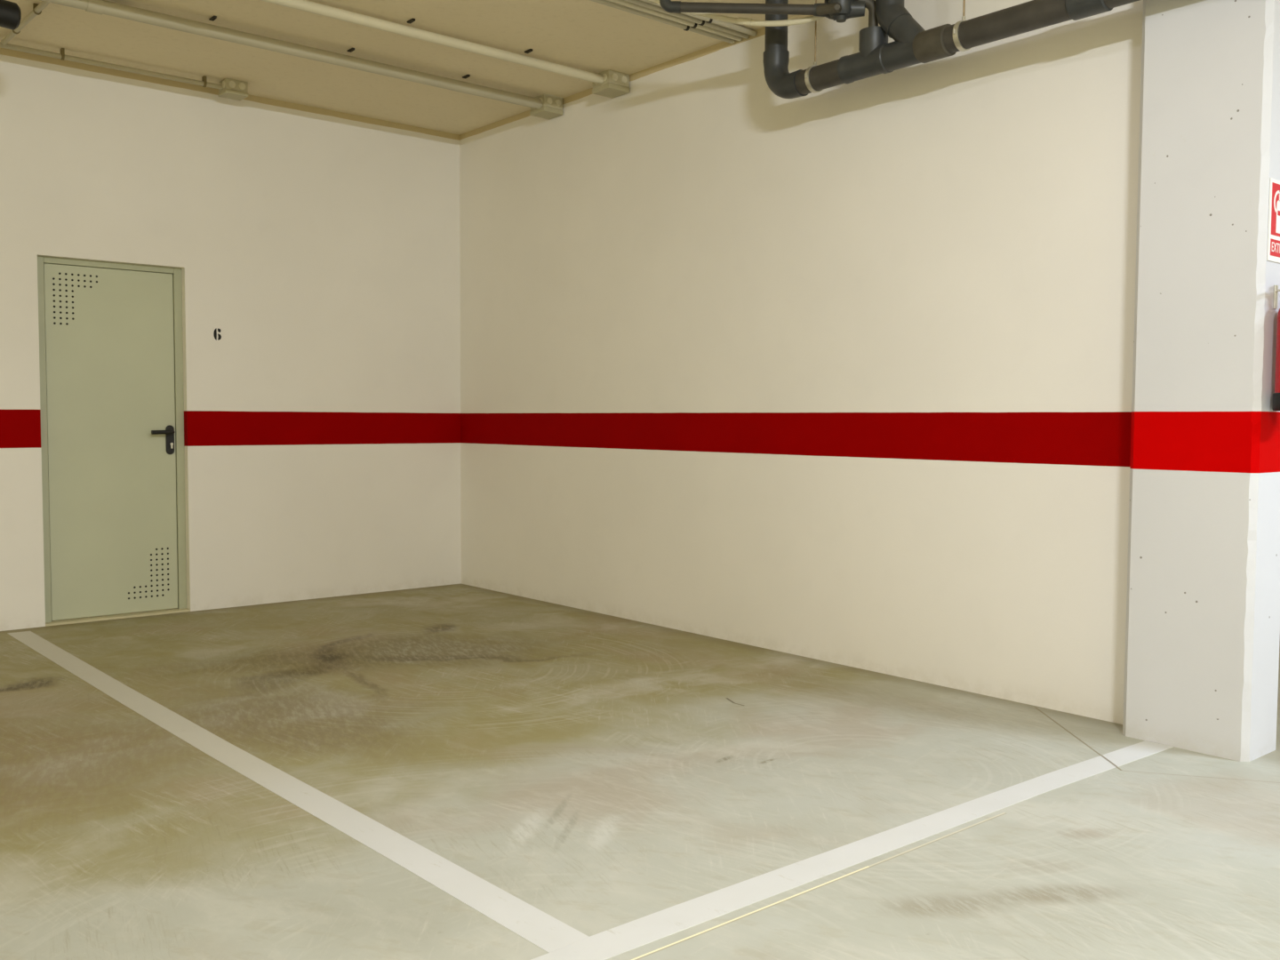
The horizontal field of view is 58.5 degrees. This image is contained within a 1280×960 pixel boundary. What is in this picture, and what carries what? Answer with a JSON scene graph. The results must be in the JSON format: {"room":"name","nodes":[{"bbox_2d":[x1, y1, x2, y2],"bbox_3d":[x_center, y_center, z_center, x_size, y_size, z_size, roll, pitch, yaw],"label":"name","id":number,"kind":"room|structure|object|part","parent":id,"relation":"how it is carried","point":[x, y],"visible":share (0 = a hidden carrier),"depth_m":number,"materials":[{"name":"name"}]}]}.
{"room":"parking garage","nodes":[
{"label":"parking garage","id":0,"kind":"room"},
{"bbox_2d":[0,47,461,631],"bbox_3d":[-4.689,-0.708,5.315,9.200,3.160,0.200,-2,4,-40],"label":"wall","id":1,"kind":"structure","parent":0,"point":[322,424],"depth_m":7.16,"materials":[{"name":"beige paint"}]},
{"bbox_2d":[37,256,190,626],"bbox_3d":[-3.075,-0.226,6.678,0.800,2.070,0.178,-2,4,-40],"label":"door","id":2,"kind":"structure","parent":1,"relation":"in","point":[111,348],"depth_m":6.67,"materials":[{"name":"green paint"}]},
{"bbox_3d":[-2.838,-0.284,6.797,0.137,0.027,0.058,-2,4,-40],"label":"lever","id":3,"kind":"part","parent":2,"relation":"part of","materials":[{"name":"black plastic"}]},
{"bbox_3d":[-2.826,-0.241,6.875,0.048,0.176,0.012,-2,4,-40],"label":"handle","id":4,"kind":"part","parent":2,"relation":"part of","materials":[{"name":"black plastic"}]},
{"bbox_2d":[213,328,221,340],"bbox_3d":[-2.576,-0.888,6.971,0.047,0.072,0.001,-2,4,-40],"label":"number","id":5,"kind":"object","parent":1,"relation":"attached to","point":[215,330],"depth_m":6.97,"materials":[{"name":"black"}]},
{"bbox_2d":[0,0,824,135],"bbox_3d":[0.735,-2.217,2.563,14.000,0.200,11.120,-2,4,-40],"label":"ceiling","id":6,"kind":"structure","parent":0,"point":[588,36],"depth_m":6.08,"materials":[{"name":"concrete"}]},
{"bbox_2d":[0,0,21,30],"bbox_3d":[-3.337,-2.116,4.538,0.116,0.252,1.602,3,4,43],"label":"pipe","id":7,"kind":"object","parent":6,"relation":"hanging from","point":[10,12],"visible":1,"depth_m":5.07,"materials":[{"name":"plastic"}]},
{"bbox_2d":[0,0,49,45],"bbox_3d":[-2.956,-2.274,5.616,1.004,0.048,0.310,2,3,28],"label":"conduit","id":8,"kind":"object","parent":6,"relation":"attached to","point":[37,9],"visible":0.55,"depth_m":5.61,"materials":[{"name":"grey plastic"}]},
{"bbox_2d":[0,41,223,89],"bbox_3d":[-3.551,-2.281,5.806,2.865,0.060,0.035,-2,4,-40],"label":"conduit","id":9,"kind":"object","parent":6,"relation":"attached to","point":[62,56],"visible":1,"depth_m":6.32,"materials":[{"name":"grey plastic"}]},
{"bbox_2d":[218,78,247,100],"bbox_3d":[-2.411,-2.313,6.772,0.137,0.085,0.129,-2,4,-40],"label":"junction box","id":10,"kind":"object","parent":6,"relation":"attached to","point":[236,90],"visible":1,"depth_m":6.73,"materials":[{"name":"plastic"}]},
{"bbox_3d":[-2.411,-2.283,6.776,0.134,0.024,0.126,-2,4,-40],"label":"lid","id":11,"kind":"part","parent":10,"relation":"part of","materials":[{"name":"white plastic"}]},
{"bbox_2d":[40,0,542,109],"bbox_3d":[-2.528,-2.237,5.364,5.050,0.089,0.111,-2,4,-40],"label":"conduit","id":12,"kind":"object","parent":6,"relation":"attached to","point":[95,6],"visible":1,"depth_m":5.95,"materials":[{"name":"grey plastic"}]},
{"bbox_2d":[260,0,603,84],"bbox_3d":[-2.129,-2.218,4.890,5.044,0.073,0.099,-2,4,-40],"label":"conduit","id":13,"kind":"object","parent":6,"relation":"attached to","point":[305,5],"visible":1,"depth_m":5.81,"materials":[{"name":"beige plastic"}]},
{"bbox_2d":[530,93,563,119],"bbox_3d":[-0.577,-2.310,7.074,0.150,0.105,0.154,-2,4,-40],"label":"junction box","id":14,"kind":"object","parent":6,"relation":"attached to","point":[552,106],"visible":0.85,"depth_m":7.03,"materials":[{"name":"plastic"}]},
{"bbox_3d":[-0.577,-2.273,7.078,0.147,0.029,0.151,-2,4,-40],"label":"lid","id":15,"kind":"part","parent":14,"relation":"part of","materials":[{"name":"white plastic"}]},
{"bbox_2d":[592,69,629,98],"bbox_3d":[-0.168,-2.283,6.589,0.156,0.105,0.164,-2,4,-40],"label":"junction box","id":16,"kind":"object","parent":6,"relation":"attached to","point":[615,84],"visible":0.89,"depth_m":6.54,"materials":[{"name":"plastic"}]},
{"bbox_3d":[-0.168,-2.245,6.593,0.153,0.029,0.161,-2,4,-40],"label":"lid","id":17,"kind":"part","parent":16,"relation":"part of","materials":[{"name":"white plastic"}]},
{"bbox_2d":[589,0,734,43],"bbox_3d":[-1.420,-2.204,4.324,4.992,0.036,0.035,-2,4,-40],"label":"conduit","id":18,"kind":"object","parent":6,"relation":"attached to","point":[684,27],"visible":0.82,"depth_m":5.62,"materials":[{"name":"grey plastic"}]},
{"bbox_2d":[606,0,742,40],"bbox_3d":[-1.387,-2.201,4.285,4.992,0.036,0.035,-2,4,-40],"label":"conduit","id":19,"kind":"object","parent":6,"relation":"attached to","point":[693,25],"visible":0.83,"depth_m":5.60,"materials":[{"name":"beige plastic"}]},
{"bbox_2d":[623,0,749,39],"bbox_3d":[-1.353,-2.199,4.245,4.992,0.036,0.035,-2,4,-40],"label":"conduit","id":20,"kind":"object","parent":6,"relation":"attached to","point":[699,21],"visible":0.84,"depth_m":5.60,"materials":[{"name":"grey plastic"}]},
{"bbox_2d":[640,0,756,36],"bbox_3d":[-1.319,-2.197,4.206,4.992,0.036,0.035,-2,4,-40],"label":"conduit","id":21,"kind":"object","parent":6,"relation":"attached to","point":[740,28],"visible":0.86,"depth_m":5.67,"materials":[{"name":"grey plastic"}]},
{"bbox_2d":[648,0,824,26],"bbox_3d":[0.382,-2.128,5.113,1.102,0.247,0.180,1,3,7],"label":"cable conduit","id":22,"kind":"object","parent":6,"relation":"attached to","point":[747,21],"visible":0.7,"depth_m":5.09,"materials":[{"name":"beige plastic"}]},
{"bbox_2d":[659,0,878,26],"bbox_3d":[0.539,-2.066,4.949,0.975,0.364,0.154,1,3,11],"label":"pipe","id":23,"kind":"object","parent":6,"relation":"attached to","point":[839,11],"visible":0.96,"depth_m":4.94,"materials":[{"name":"plastic"}]},
{"bbox_2d":[763,0,1139,98],"bbox_3d":[1.685,-1.938,4.081,0.130,0.510,3.375,-2,4,-40],"label":"drain pipe","id":24,"kind":"object","parent":6,"relation":"hanging from","point":[912,44],"visible":1,"depth_m":4.74,"materials":[{"name":"plastic"}]},
{"bbox_3d":[0.790,-2.064,5.135,0.008,0.378,0.008,-2,4,-40],"label":"hanger rod","id":25,"kind":"part","parent":24,"relation":"part of","materials":[{"name":"metal"}]},
{"bbox_3d":[1.291,-2.030,4.545,0.008,0.378,0.008,-2,4,-40],"label":"hanger rod","id":26,"kind":"part","parent":24,"relation":"part of","materials":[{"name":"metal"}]},
{"bbox_2d":[0,584,1279,959],"bbox_3d":[0.719,1.113,2.740,14.000,0.150,11.120,-2,4,-40],"label":"floor","id":27,"kind":"structure","parent":0,"point":[601,772],"depth_m":3.54,"materials":[{"name":"concrete"}]},
{"bbox_2d":[7,631,588,952],"bbox_3d":[-1.780,0.937,4.399,0.128,0.001,4.907,-2,4,-41],"label":"parking line","id":28,"kind":"object","parent":27,"relation":"on","point":[544,931],"visible":1,"depth_m":3.34,"materials":[{"name":"white paint"}]},
{"bbox_2d":[531,740,1173,959],"bbox_3d":[0.080,1.038,2.671,4.743,0.001,0.150,-2,4,-40],"label":"parking line","id":29,"kind":"object","parent":27,"relation":"on","point":[621,939],"visible":1,"depth_m":3.02,"materials":[{"name":"white paint"}]},
{"bbox_2d":[1122,0,1279,761],"bbox_3d":[2.064,-0.612,4.134,0.270,3.160,0.454,-2,4,-40],"label":"pillar","id":30,"kind":"structure","parent":27,"relation":"on","point":[1203,624],"depth_m":4.03,"materials":[{"name":"white paint"}]},
{"bbox_2d":[1267,177,1279,263],"bbox_3d":[2.214,-0.887,3.943,0.213,0.276,0.005,-2,4,-40],"label":"sign","id":31,"kind":"object","parent":30,"relation":"attached to","point":[1274,213],"visible":1,"depth_m":3.90,"materials":[{"name":"red plastic"}]},
{"bbox_2d":[1272,284,1279,410],"bbox_3d":[2.249,-0.468,3.879,0.168,0.466,0.157,1,3,9],"label":"fire extinguisher","id":32,"kind":"object","parent":30,"relation":"attached to","point":[1276,395],"visible":1,"depth_m":3.89,"materials":[{"name":"red metal"}]},
{"bbox_2d":[459,0,1143,724],"bbox_3d":[0.411,-0.733,6.263,0.200,3.160,4.960,-2,4,-40],"label":"wall","id":33,"kind":"structure","parent":0,"point":[842,374],"depth_m":5.51,"materials":[{"name":"beige paint"}]}
]}

